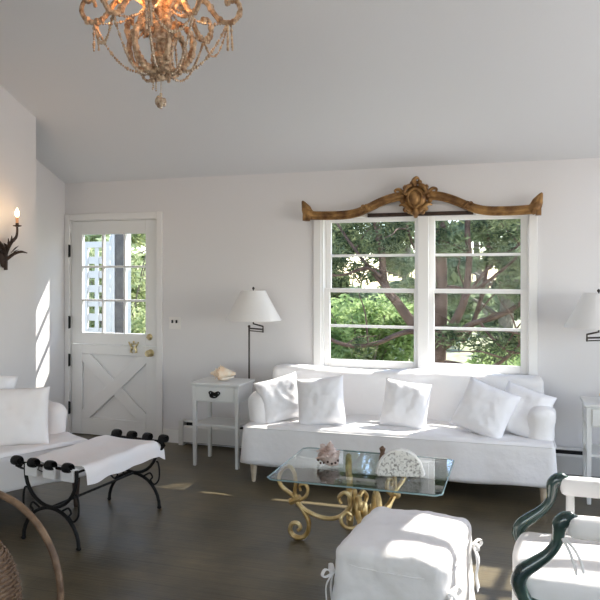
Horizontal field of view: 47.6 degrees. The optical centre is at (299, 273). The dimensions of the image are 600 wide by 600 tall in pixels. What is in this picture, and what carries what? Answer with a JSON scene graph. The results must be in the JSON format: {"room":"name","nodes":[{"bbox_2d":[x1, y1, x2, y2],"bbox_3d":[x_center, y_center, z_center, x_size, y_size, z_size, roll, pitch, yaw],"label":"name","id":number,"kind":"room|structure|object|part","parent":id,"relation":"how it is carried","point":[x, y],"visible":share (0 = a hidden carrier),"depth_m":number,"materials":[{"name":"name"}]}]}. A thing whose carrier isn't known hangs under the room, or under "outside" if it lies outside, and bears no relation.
{"room":"living room","nodes":[
{"label":"living room","id":0,"kind":"room"},
{"bbox_2d":[0,85,35,388],"bbox_3d":[-2.795,-0.021,5.365,1.190,3.103,0.640,0,0,18],"label":"wall pier","id":1,"kind":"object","parent":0,"point":[17,124],"visible":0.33,"depth_m":5.30,"materials":[{"name":"white paint"}]},
{"bbox_2d":[0,208,26,269],"bbox_3d":[-2.203,-0.267,5.053,0.138,0.474,0.423,0,0,18],"label":"wall sconce","id":2,"kind":"object","parent":1,"relation":"attached to","point":[4,249],"visible":1,"depth_m":5.11,"materials":[{"name":"brown metal"}]},
{"bbox_3d":[-2.232,-0.122,5.115,0.070,0.185,0.054,0,0,-43],"label":"plate","id":3,"kind":"part","parent":2,"relation":"part of","materials":[{"name":"brown metal"}]},
{"bbox_2d":[36,159,64,404],"bbox_3d":[-2.497,0.109,6.110,0.200,2.841,0.959,0,0,18],"label":"wall","id":4,"kind":"structure","parent":0,"point":[50,190],"depth_m":6.33,"materials":[{"name":"white paint"}]},
{"bbox_2d":[0,0,599,182],"bbox_3d":[-0.660,-1.915,0.806,8.150,2.335,10.530,0,0,18],"label":"ceiling","id":5,"kind":"structure","parent":0,"point":[304,85],"depth_m":4.71,"materials":[{"name":"white paint"}]},
{"bbox_2d":[79,0,242,108],"bbox_3d":[-0.614,-1.400,3.002,0.589,1.344,0.586,0,0,-38],"label":"chandelier","id":6,"kind":"object","parent":5,"relation":"hanging from","point":[163,33],"visible":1,"depth_m":2.98,"materials":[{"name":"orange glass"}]},
{"bbox_3d":[-0.804,-1.169,3.001,0.341,0.152,0.037,0,0,0],"label":"scroll arm","id":7,"kind":"part","parent":6,"relation":"part of"},
{"bbox_3d":[-0.722,-1.151,2.893,0.034,0.148,0.287,0,0,45],"label":"scroll arm","id":8,"kind":"part","parent":6,"relation":"part of"},
{"bbox_3d":[-0.724,-1.153,3.111,0.281,0.150,0.037,0,0,44],"label":"scroll arm","id":9,"kind":"part","parent":6,"relation":"part of"},
{"bbox_3d":[-0.613,-1.168,2.810,0.035,0.156,0.349,0,0,-1],"label":"scroll arm","id":10,"kind":"part","parent":6,"relation":"part of"},
{"bbox_3d":[-0.614,-1.275,3.003,0.110,0.750,0.110,0,0,18],"label":"stem","id":11,"kind":"part","parent":6,"relation":"part of","materials":[{"name":"gold metal"}]},
{"bbox_3d":[-0.506,-1.152,2.896,0.288,0.157,0.036,0,0,45],"label":"scroll arm","id":12,"kind":"part","parent":6,"relation":"part of"},
{"bbox_3d":[-0.506,-1.152,3.113,0.033,0.154,0.282,0,0,45],"label":"scroll arm","id":13,"kind":"part","parent":6,"relation":"part of"},
{"bbox_3d":[-0.424,-1.171,3.004,0.342,0.148,0.035,0,0,0],"label":"scroll arm","id":14,"kind":"part","parent":6,"relation":"part of"},
{"bbox_2d":[0,433,599,599],"bbox_3d":[-0.672,1.605,0.768,8.150,0.150,10.250,0,0,18],"label":"floor","id":15,"kind":"structure","parent":0,"point":[217,533],"depth_m":4.07,"materials":[{"name":"brown wood"}]},
{"bbox_2d":[0,491,63,599],"bbox_3d":[-1.247,1.134,2.100,0.794,0.795,0.655,0,0,18],"label":"rattan chair","id":16,"kind":"object","parent":15,"relation":"on","point":[10,587],"visible":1,"depth_m":2.25,"materials":[{"name":"brown wicker"}]},
{"bbox_2d":[0,400,87,506],"bbox_3d":[-2.117,1.211,4.329,0.864,0.638,1.306,0,0,45],"label":"settee","id":17,"kind":"object","parent":15,"relation":"on","point":[12,478],"visible":0.34,"depth_m":4.27,"materials":[{"name":"white fabric"}]},
{"bbox_2d":[0,375,17,388],"bbox_3d":[-2.115,0.861,4.414,0.546,0.534,0.184,0,0,-31],"label":"cushion","id":18,"kind":"object","parent":17,"relation":"on","point":[6,382],"visible":0.34,"depth_m":4.51,"materials":[{"name":"white fabric"}]},
{"bbox_2d":[0,387,49,445],"bbox_3d":[-1.828,0.909,4.323,0.464,0.383,0.190,0,0,-25],"label":"cushion","id":19,"kind":"object","parent":17,"relation":"on","point":[24,411],"visible":1,"depth_m":4.30,"materials":[{"name":"white fabric"}]},
{"bbox_3d":[-2.118,1.203,4.328,0.863,0.266,1.303,0,0,45],"label":"seat","id":20,"kind":"part","parent":17,"relation":"part of","materials":[{"name":"white fabric"}]},
{"bbox_3d":[-1.815,1.022,4.825,0.486,0.260,0.177,0,0,45],"label":"armrest","id":21,"kind":"part","parent":17,"relation":"part of","materials":[{"name":"white fabric"}]},
{"bbox_3d":[-1.475,1.415,4.478,0.058,0.230,0.060,0,0,45],"label":"leg","id":22,"kind":"part","parent":17,"relation":"part of","materials":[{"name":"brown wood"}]},
{"bbox_2d":[10,429,168,550],"bbox_3d":[-1.262,1.288,4.179,0.517,0.484,0.833,0,0,24],"label":"bench","id":23,"kind":"object","parent":15,"relation":"on","point":[32,467],"visible":0.88,"depth_m":3.89,"materials":[{"name":"black metal"}]},
{"bbox_3d":[-1.453,1.090,3.859,0.380,0.018,0.018,0,0,24],"label":"scroll rail","id":24,"kind":"part","parent":23,"relation":"part of","materials":[{"name":"black metal"}]},
{"bbox_3d":[-1.408,1.310,3.839,0.440,0.440,0.027,0,0,24],"label":"frame","id":25,"kind":"part","parent":23,"relation":"part of","materials":[{"name":"black metal"}]},
{"bbox_2d":[26,435,164,484],"bbox_3d":[-1.243,1.141,4.203,0.481,0.141,0.730,0,0,24],"label":"cloth","id":26,"kind":"object","parent":23,"relation":"on","point":[100,457],"visible":0.91,"depth_m":4.11,"materials":[{"name":"white fabric"}]},
{"bbox_3d":[-1.103,1.310,4.513,0.440,0.440,0.027,0,0,24],"label":"frame","id":27,"kind":"part","parent":23,"relation":"part of","materials":[{"name":"black metal"}]},
{"bbox_3d":[-1.071,1.090,4.498,0.380,0.018,0.018,0,0,24],"label":"scroll rail","id":28,"kind":"part","parent":23,"relation":"part of","materials":[{"name":"black metal"}]},
{"bbox_2d":[190,377,254,469],"bbox_3d":[-0.627,1.198,5.506,0.424,0.665,0.357,0,0,18],"label":"side table","id":29,"kind":"object","parent":15,"relation":"on","point":[235,391],"visible":0.95,"depth_m":5.41,"materials":[{"name":"white paint"}]},
{"bbox_3d":[-0.840,1.208,5.442,0.034,0.644,0.034,0,0,18],"label":"leg","id":30,"kind":"part","parent":29,"relation":"part of","materials":[{"name":"white paint"}]},
{"bbox_3d":[-0.756,1.208,5.704,0.034,0.644,0.034,0,0,18],"label":"leg","id":31,"kind":"part","parent":29,"relation":"part of","materials":[{"name":"white paint"}]},
{"bbox_3d":[-0.678,0.951,5.350,0.102,0.058,0.029,0,0,18],"label":"drawer pull","id":32,"kind":"part","parent":29,"relation":"part of","materials":[{"name":"black metal"}]},
{"bbox_3d":[-0.672,0.950,5.367,0.328,0.110,0.012,0,0,18],"label":"drawer","id":33,"kind":"part","parent":29,"relation":"part of","materials":[{"name":"white paint"}]},
{"bbox_2d":[210,365,235,380],"bbox_3d":[-0.624,0.802,5.528,0.155,0.125,0.168,0,0,-38],"label":"conch shell","id":34,"kind":"object","parent":29,"relation":"on","point":[222,373],"visible":1,"depth_m":5.49,"materials":[{"name":"beige"}]},
{"bbox_2d":[196,417,249,428],"bbox_3d":[-0.624,1.205,5.517,0.376,0.020,0.286,0,0,18],"label":"shelf","id":35,"kind":"object","parent":29,"relation":"attached to","point":[219,422],"depth_m":5.47,"materials":[{"name":"white paint"}]},
{"bbox_3d":[-0.492,1.208,5.329,0.034,0.644,0.034,0,0,18],"label":"leg","id":36,"kind":"part","parent":29,"relation":"part of","materials":[{"name":"white paint"}]},
{"bbox_3d":[-0.407,1.208,5.592,0.034,0.644,0.034,0,0,18],"label":"leg","id":37,"kind":"part","parent":29,"relation":"part of","materials":[{"name":"white paint"}]},
{"bbox_2d":[225,287,281,458],"bbox_3d":[-0.385,0.818,5.608,0.465,1.425,0.465,0,0,18],"label":"floor lamp","id":38,"kind":"object","parent":15,"relation":"on","point":[253,305],"visible":0.87,"depth_m":5.48,"materials":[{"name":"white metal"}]},
{"bbox_3d":[-0.385,0.258,5.608,0.464,0.245,0.464,0,0,18],"label":"lamp shade","id":39,"kind":"part","parent":38,"relation":"part of","materials":[{"name":"white fabric"}]},
{"bbox_3d":[-0.385,0.376,5.608,0.465,0.006,0.465,0,0,18],"label":"shade trim","id":40,"kind":"part","parent":38,"relation":"part of","materials":[{"name":"white fabric"}]},
{"bbox_3d":[-0.376,0.405,5.627,0.182,0.150,0.053,0,0,45],"label":"swing arm","id":41,"kind":"part","parent":38,"relation":"part of","materials":[{"name":"brown metal"}]},
{"bbox_2d":[267,447,454,539],"bbox_3d":[0.345,1.305,3.813,1.021,0.450,0.795,0,0,18],"label":"coffee table","id":42,"kind":"object","parent":15,"relation":"on","point":[358,508],"visible":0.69,"depth_m":3.88,"materials":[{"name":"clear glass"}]},
{"bbox_2d":[315,441,339,465],"bbox_3d":[0.158,1.014,3.870,0.141,0.131,0.175,0,0,9],"label":"conch shell","id":43,"kind":"object","parent":42,"relation":"on","point":[328,454],"visible":1,"depth_m":3.83,"materials":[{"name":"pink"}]},
{"bbox_2d":[379,446,385,459],"bbox_3d":[0.454,1.013,3.741,0.052,0.133,0.051,0,0,18],"label":"figurine","id":44,"kind":"object","parent":42,"relation":"on","point":[382,448],"visible":0.49,"depth_m":3.73,"materials":[{"name":"brown"}]},
{"bbox_2d":[375,448,424,476],"bbox_3d":[0.535,1.004,3.631,0.265,0.150,0.036,0,0,6],"label":"coral slab","id":45,"kind":"object","parent":42,"relation":"on","point":[397,462],"visible":1,"depth_m":3.61,"materials":[{"name":"white stone"}]},
{"bbox_2d":[240,364,556,502],"bbox_3d":[0.720,1.137,5.058,2.214,0.786,0.824,0,0,16],"label":"sofa","id":46,"kind":"object","parent":15,"relation":"on","point":[511,459],"visible":0.6,"depth_m":4.83,"materials":[{"name":"white fabric"}]},
{"bbox_3d":[-0.342,1.450,5.024,0.060,0.160,0.058,0,0,16],"label":"leg","id":47,"kind":"part","parent":46,"relation":"part of","materials":[{"name":"brown wood"}]},
{"bbox_3d":[-0.232,1.032,5.381,0.204,0.285,0.626,0,0,16],"label":"armrest","id":48,"kind":"part","parent":46,"relation":"part of","materials":[{"name":"white fabric"}]},
{"bbox_2d":[253,372,298,422],"bbox_3d":[-0.145,0.950,5.160,0.398,0.396,0.202,0,0,-18],"label":"cushion","id":49,"kind":"object","parent":46,"relation":"on","point":[279,395],"visible":0.89,"depth_m":5.10,"materials":[{"name":"white fabric"}]},
{"bbox_2d":[296,375,345,424],"bbox_3d":[0.155,0.942,5.029,0.398,0.384,0.204,0,0,12],"label":"cushion","id":50,"kind":"object","parent":46,"relation":"on","point":[320,400],"visible":0.99,"depth_m":4.96,"materials":[{"name":"white fabric"}]},
{"bbox_3d":[0.718,1.247,5.058,2.210,0.317,0.823,0,0,16],"label":"seat","id":51,"kind":"part","parent":46,"relation":"part of","materials":[{"name":"white fabric"}]},
{"bbox_2d":[379,378,432,428],"bbox_3d":[0.766,0.949,4.932,0.374,0.356,0.204,0,0,20],"label":"cushion","id":52,"kind":"object","parent":46,"relation":"on","point":[405,404],"visible":0.99,"depth_m":4.87,"materials":[{"name":"white fabric"}]},
{"bbox_3d":[0.796,0.980,5.322,2.110,0.471,0.250,0,0,16],"label":"backrest","id":53,"kind":"part","parent":46,"relation":"part of","materials":[{"name":"white fabric"}]},
{"bbox_2d":[449,377,520,438],"bbox_3d":[1.286,0.947,4.731,0.441,0.426,0.242,0,0,37],"label":"cushion","id":54,"kind":"object","parent":46,"relation":"on","point":[486,410],"visible":0.99,"depth_m":4.67,"materials":[{"name":"white fabric"}]},
{"bbox_2d":[505,381,556,437],"bbox_3d":[1.544,0.956,4.713,0.417,0.389,0.225,0,0,37],"label":"cushion","id":55,"kind":"object","parent":46,"relation":"on","point":[517,424],"visible":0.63,"depth_m":4.65,"materials":[{"name":"white fabric"}]},
{"bbox_3d":[1.699,1.032,4.820,0.201,0.285,0.625,0,0,16],"label":"armrest","id":56,"kind":"part","parent":46,"relation":"part of","materials":[{"name":"white fabric"}]},
{"bbox_3d":[1.597,1.450,4.458,0.060,0.160,0.058,0,0,16],"label":"leg","id":57,"kind":"part","parent":46,"relation":"part of","materials":[{"name":"brown wood"}]},
{"bbox_2d":[321,506,482,599],"bbox_3d":[0.443,1.285,2.834,0.535,0.490,0.602,0,0,24],"label":"ottoman","id":58,"kind":"object","parent":15,"relation":"on","point":[392,554],"visible":1,"depth_m":2.65,"materials":[{"name":"white fabric"}]},
{"bbox_2d":[510,472,599,599],"bbox_3d":[1.204,1.052,2.562,0.780,0.949,0.576,0,0,18],"label":"armchair","id":59,"kind":"object","parent":15,"relation":"on","point":[563,564],"visible":1,"depth_m":2.46,"materials":[{"name":"white fabric"}]},
{"bbox_3d":[1.153,1.249,2.592,0.662,0.370,0.477,0,0,18],"label":"seat","id":60,"kind":"part","parent":59,"relation":"part of","materials":[{"name":"white fabric"}]},
{"bbox_3d":[1.134,1.005,2.855,0.033,0.200,0.046,0,0,18],"label":"arm","id":61,"kind":"part","parent":59,"relation":"part of","materials":[{"name":"wood"}]},
{"bbox_2d":[564,289,599,341],"bbox_3d":[2.114,0.818,4.814,0.465,1.425,0.465,0,0,18],"label":"floor lamp","id":62,"kind":"object","parent":15,"relation":"on","point":[586,314],"visible":0.9,"depth_m":4.72,"materials":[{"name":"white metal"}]},
{"bbox_3d":[2.114,0.258,4.814,0.464,0.245,0.464,0,0,18],"label":"lamp shade","id":63,"kind":"part","parent":62,"relation":"part of","materials":[{"name":"white fabric"}]},
{"bbox_3d":[2.114,0.376,4.814,0.465,0.006,0.465,0,0,18],"label":"shade trim","id":64,"kind":"part","parent":62,"relation":"part of","materials":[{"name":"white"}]},
{"bbox_3d":[2.120,0.405,4.834,0.169,0.150,0.052,0,0,-12],"label":"swing arm","id":65,"kind":"part","parent":62,"relation":"part of","materials":[{"name":"brown metal"}]},
{"bbox_2d":[580,396,599,504],"bbox_3d":[2.133,1.198,4.585,0.424,0.665,0.357,0,0,18],"label":"side table","id":66,"kind":"object","parent":15,"relation":"on","point":[590,406],"visible":0.89,"depth_m":4.51,"materials":[{"name":"white paint"}]},
{"bbox_3d":[2.005,1.208,4.784,0.034,0.644,0.034,0,0,18],"label":"leg","id":67,"kind":"part","parent":66,"relation":"part of","materials":[{"name":"white paint"}]},
{"bbox_3d":[1.920,1.208,4.521,0.034,0.644,0.034,0,0,18],"label":"leg","id":68,"kind":"part","parent":66,"relation":"part of","materials":[{"name":"white paint"}]},
{"bbox_2d":[584,444,599,457],"bbox_3d":[2.137,1.205,4.596,0.376,0.020,0.286,0,0,18],"label":"shelf","id":69,"kind":"object","parent":66,"relation":"attached to","point":[595,452],"depth_m":4.55,"materials":[{"name":"white paint"}]},
{"bbox_3d":[2.089,0.950,4.447,0.328,0.110,0.012,0,0,18],"label":"drawer","id":70,"kind":"part","parent":66,"relation":"part of","materials":[{"name":"white paint"}]},
{"bbox_2d":[65,158,599,477],"bbox_3d":[0.882,0.315,5.594,8.150,2.430,0.130,0,0,18],"label":"wall","id":71,"kind":"structure","parent":0,"point":[224,236],"depth_m":5.85,"materials":[{"name":"white paint"}]},
{"bbox_2d":[64,211,162,439],"bbox_3d":[-1.742,0.480,6.406,1.053,2.100,0.193,0,0,18],"label":"door","id":72,"kind":"structure","parent":71,"relation":"in","point":[118,385],"depth_m":6.40,"materials":[{"name":"white wood"}]},
{"bbox_3d":[-1.383,0.727,6.224,0.070,0.070,0.067,0,0,18],"label":"knob","id":73,"kind":"part","parent":72,"relation":"part of","materials":[{"name":"gold metal"}]},
{"bbox_2d":[163,429,177,442],"bbox_3d":[-1.168,1.470,6.176,0.170,0.120,0.017,0,0,18],"label":"baseboard","id":74,"kind":"structure","parent":71,"relation":"attached to","point":[172,433],"depth_m":6.17,"materials":[{"name":"white wood"}]},
{"bbox_2d":[169,317,180,328],"bbox_3d":[-1.137,0.445,6.166,0.120,0.110,0.018,0,0,18],"label":"switch plate","id":75,"kind":"object","parent":71,"relation":"attached to","point":[174,322],"visible":1,"depth_m":6.17,"materials":[{"name":"white plastic"}]},
{"bbox_2d":[178,418,599,476],"bbox_3d":[1.064,1.417,5.425,4.500,0.226,0.078,0,0,18],"label":"baseboard heater","id":76,"kind":"object","parent":71,"relation":"attached to","point":[569,460],"visible":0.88,"depth_m":5.92,"materials":[{"name":"white metal"}]},
{"bbox_2d":[302,176,542,375],"bbox_3d":[0.951,0.029,5.497,1.904,1.602,0.331,0,0,18],"label":"window","id":77,"kind":"structure","parent":71,"relation":"in","point":[424,292],"depth_m":5.47,"materials":[{"name":"white wood"}]},
{"bbox_3d":[0.594,0.450,5.667,0.807,0.660,0.032,0,0,18],"label":"sash","id":78,"kind":"part","parent":77,"relation":"part of","materials":[{"name":"white wood"}]},
{"bbox_3d":[0.608,-0.158,5.710,0.807,0.625,0.032,0,0,18],"label":"sash","id":79,"kind":"part","parent":77,"relation":"part of","materials":[{"name":"white wood"}]},
{"bbox_3d":[0.921,-0.577,5.403,1.830,0.160,0.022,0,0,18],"label":"moulding","id":80,"kind":"part","parent":77,"relation":"part of","materials":[{"name":"brown wood"}]},
{"bbox_3d":[0.925,-0.551,5.417,1.874,0.206,0.061,0,0,18],"label":"rail","id":81,"kind":"part","parent":77,"relation":"part of","materials":[{"name":"brown wood"}]},
{"bbox_3d":[0.920,-0.525,5.400,1.828,0.158,0.020,0,0,18],"label":"moulding","id":82,"kind":"part","parent":77,"relation":"part of","materials":[{"name":"brown wood"}]},
{"bbox_3d":[1.405,0.450,5.406,0.760,0.660,0.032,0,0,18],"label":"sash","id":83,"kind":"part","parent":77,"relation":"part of","materials":[{"name":"white wood"}]},
{"bbox_3d":[1.419,-0.158,5.449,0.760,0.625,0.032,0,0,18],"label":"sash","id":84,"kind":"part","parent":77,"relation":"part of","materials":[{"name":"white wood"}]},
{"bbox_3d":[-1.706,1.740,7.425,3.400,0.380,1.770,0,0,18],"label":"floor","id":85,"kind":"structure","parent":0,"visible":0},
{"bbox_2d":[83,242,110,343],"bbox_3d":[-2.416,0.585,8.027,0.420,1.930,0.040,0,0,18],"label":"trellis","id":86,"kind":"object","parent":85,"relation":"on","point":[96,260],"visible":0.45,"depth_m":8.01,"materials":[{"name":"white paint"}]},
{"bbox_2d":[109,234,111,344],"bbox_3d":[-2.180,0.383,7.909,0.080,2.335,0.080,0,0,18],"label":"post","id":87,"kind":"object","parent":85,"relation":"on","point":[110,238],"visible":0.3,"depth_m":7.88,"materials":[{"name":"grey paint"}]},
{"bbox_2d":[112,234,130,332],"bbox_3d":[-2.054,0.200,7.826,0.182,2.700,0.110,0,0,18],"label":"porch post","id":88,"kind":"object","parent":85,"relation":"on","point":[117,239],"visible":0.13,"depth_m":7.79,"materials":[{"name":"grey wood"}]},
{"label":"outside","id":89,"kind":"structure","parent":0,"visible":0},
{"bbox_2d":[364,317,520,363],"bbox_3d":[13.202,1.980,40.992,120.000,0.200,73.870,0,0,18],"label":"lawn","id":90,"kind":"structure","parent":89,"point":[462,357],"depth_m":16.29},
{"bbox_2d":[85,234,145,318],"bbox_3d":[-4.525,-0.690,16.884,3.124,5.152,3.565,0,0,-42],"label":"tree","id":91,"kind":"object","parent":90,"relation":"on","point":[139,240],"visible":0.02,"depth_m":17.06,"materials":[{"name":"green plant"}]},
{"bbox_2d":[89,236,145,345],"bbox_3d":[-2.763,0.670,10.168,1.624,2.429,1.742,0,0,-28],"label":"shrub","id":92,"kind":"object","parent":90,"relation":"on","point":[138,281],"visible":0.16,"depth_m":9.95,"materials":[{"name":"green plant"}]},
{"bbox_2d":[89,251,145,321],"bbox_3d":[-3.524,0.723,11.648,1.876,2.327,1.811,0,0,18],"label":"shrub","id":93,"kind":"object","parent":90,"relation":"on","point":[100,251],"visible":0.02,"depth_m":11.31,"materials":[{"name":"green plant"}]},
{"bbox_2d":[331,223,370,318],"bbox_3d":[0.328,-0.571,15.170,2.867,4.926,3.159,0,0,18],"label":"tree","id":94,"kind":"object","parent":90,"relation":"on","point":[341,282],"visible":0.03,"depth_m":14.84,"materials":[{"name":"green broad leaves"},{"name":"grey brown bark"}]},
{"bbox_2d":[331,293,449,361],"bbox_3d":[1.087,1.079,10.498,2.406,1.621,1.704,0,0,18],"label":"shrub","id":95,"kind":"object","parent":90,"relation":"on","point":[385,313],"visible":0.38,"depth_m":10.20,"materials":[{"name":"green plant"}]},
{"bbox_2d":[367,238,414,311],"bbox_3d":[3.262,-0.444,20.591,2.436,4.654,2.998,0,0,18],"label":"tree","id":96,"kind":"object","parent":90,"relation":"on","point":[411,250],"visible":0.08,"depth_m":20.22,"materials":[{"name":"green plant"}]},
{"bbox_2d":[331,219,520,365],"bbox_3d":[1.803,-1.676,8.764,4.429,7.121,2.487,0,0,22],"label":"tree","id":97,"kind":"object","parent":90,"relation":"on","point":[389,238],"visible":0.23,"depth_m":8.55,"materials":[{"name":"green broad leaves"},{"name":"grey brown bark"}]},
{"bbox_2d":[347,272,518,327],"bbox_3d":[1.158,0.993,24.891,26.079,2.230,2.556,0,0,18],"label":"hedge","id":98,"kind":"object","parent":90,"relation":"on","point":[496,307],"visible":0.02,"depth_m":23.98,"materials":[{"name":"green plant"}]},
{"bbox_2d":[383,221,486,326],"bbox_3d":[3.380,-0.788,17.713,3.243,5.367,2.983,0,0,18],"label":"tree","id":99,"kind":"object","parent":90,"relation":"on","point":[450,312],"visible":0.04,"depth_m":16.92,"materials":[{"name":"green plant"}]},
{"bbox_2d":[463,220,502,336],"bbox_3d":[5.556,-0.616,20.393,2.221,5.010,2.230,0,0,-40],"label":"tree","id":100,"kind":"object","parent":90,"relation":"on","point":[480,269],"visible":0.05,"depth_m":20.19,"materials":[{"name":"green plant"}]},
{"bbox_2d":[447,219,520,349],"bbox_3d":[3.972,-0.422,13.543,2.785,4.624,2.376,0,0,6],"label":"tree","id":101,"kind":"object","parent":90,"relation":"on","point":[453,299],"visible":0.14,"depth_m":13.29,"materials":[{"name":"green plant"}]},
{"bbox_2d":[465,347,520,365],"bbox_3d":[3.027,1.401,9.414,1.337,0.975,1.085,0,0,-4],"label":"shrub","id":102,"kind":"object","parent":90,"relation":"on","point":[473,361],"visible":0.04,"depth_m":9.35,"materials":[{"name":"green plant"}]}
]}

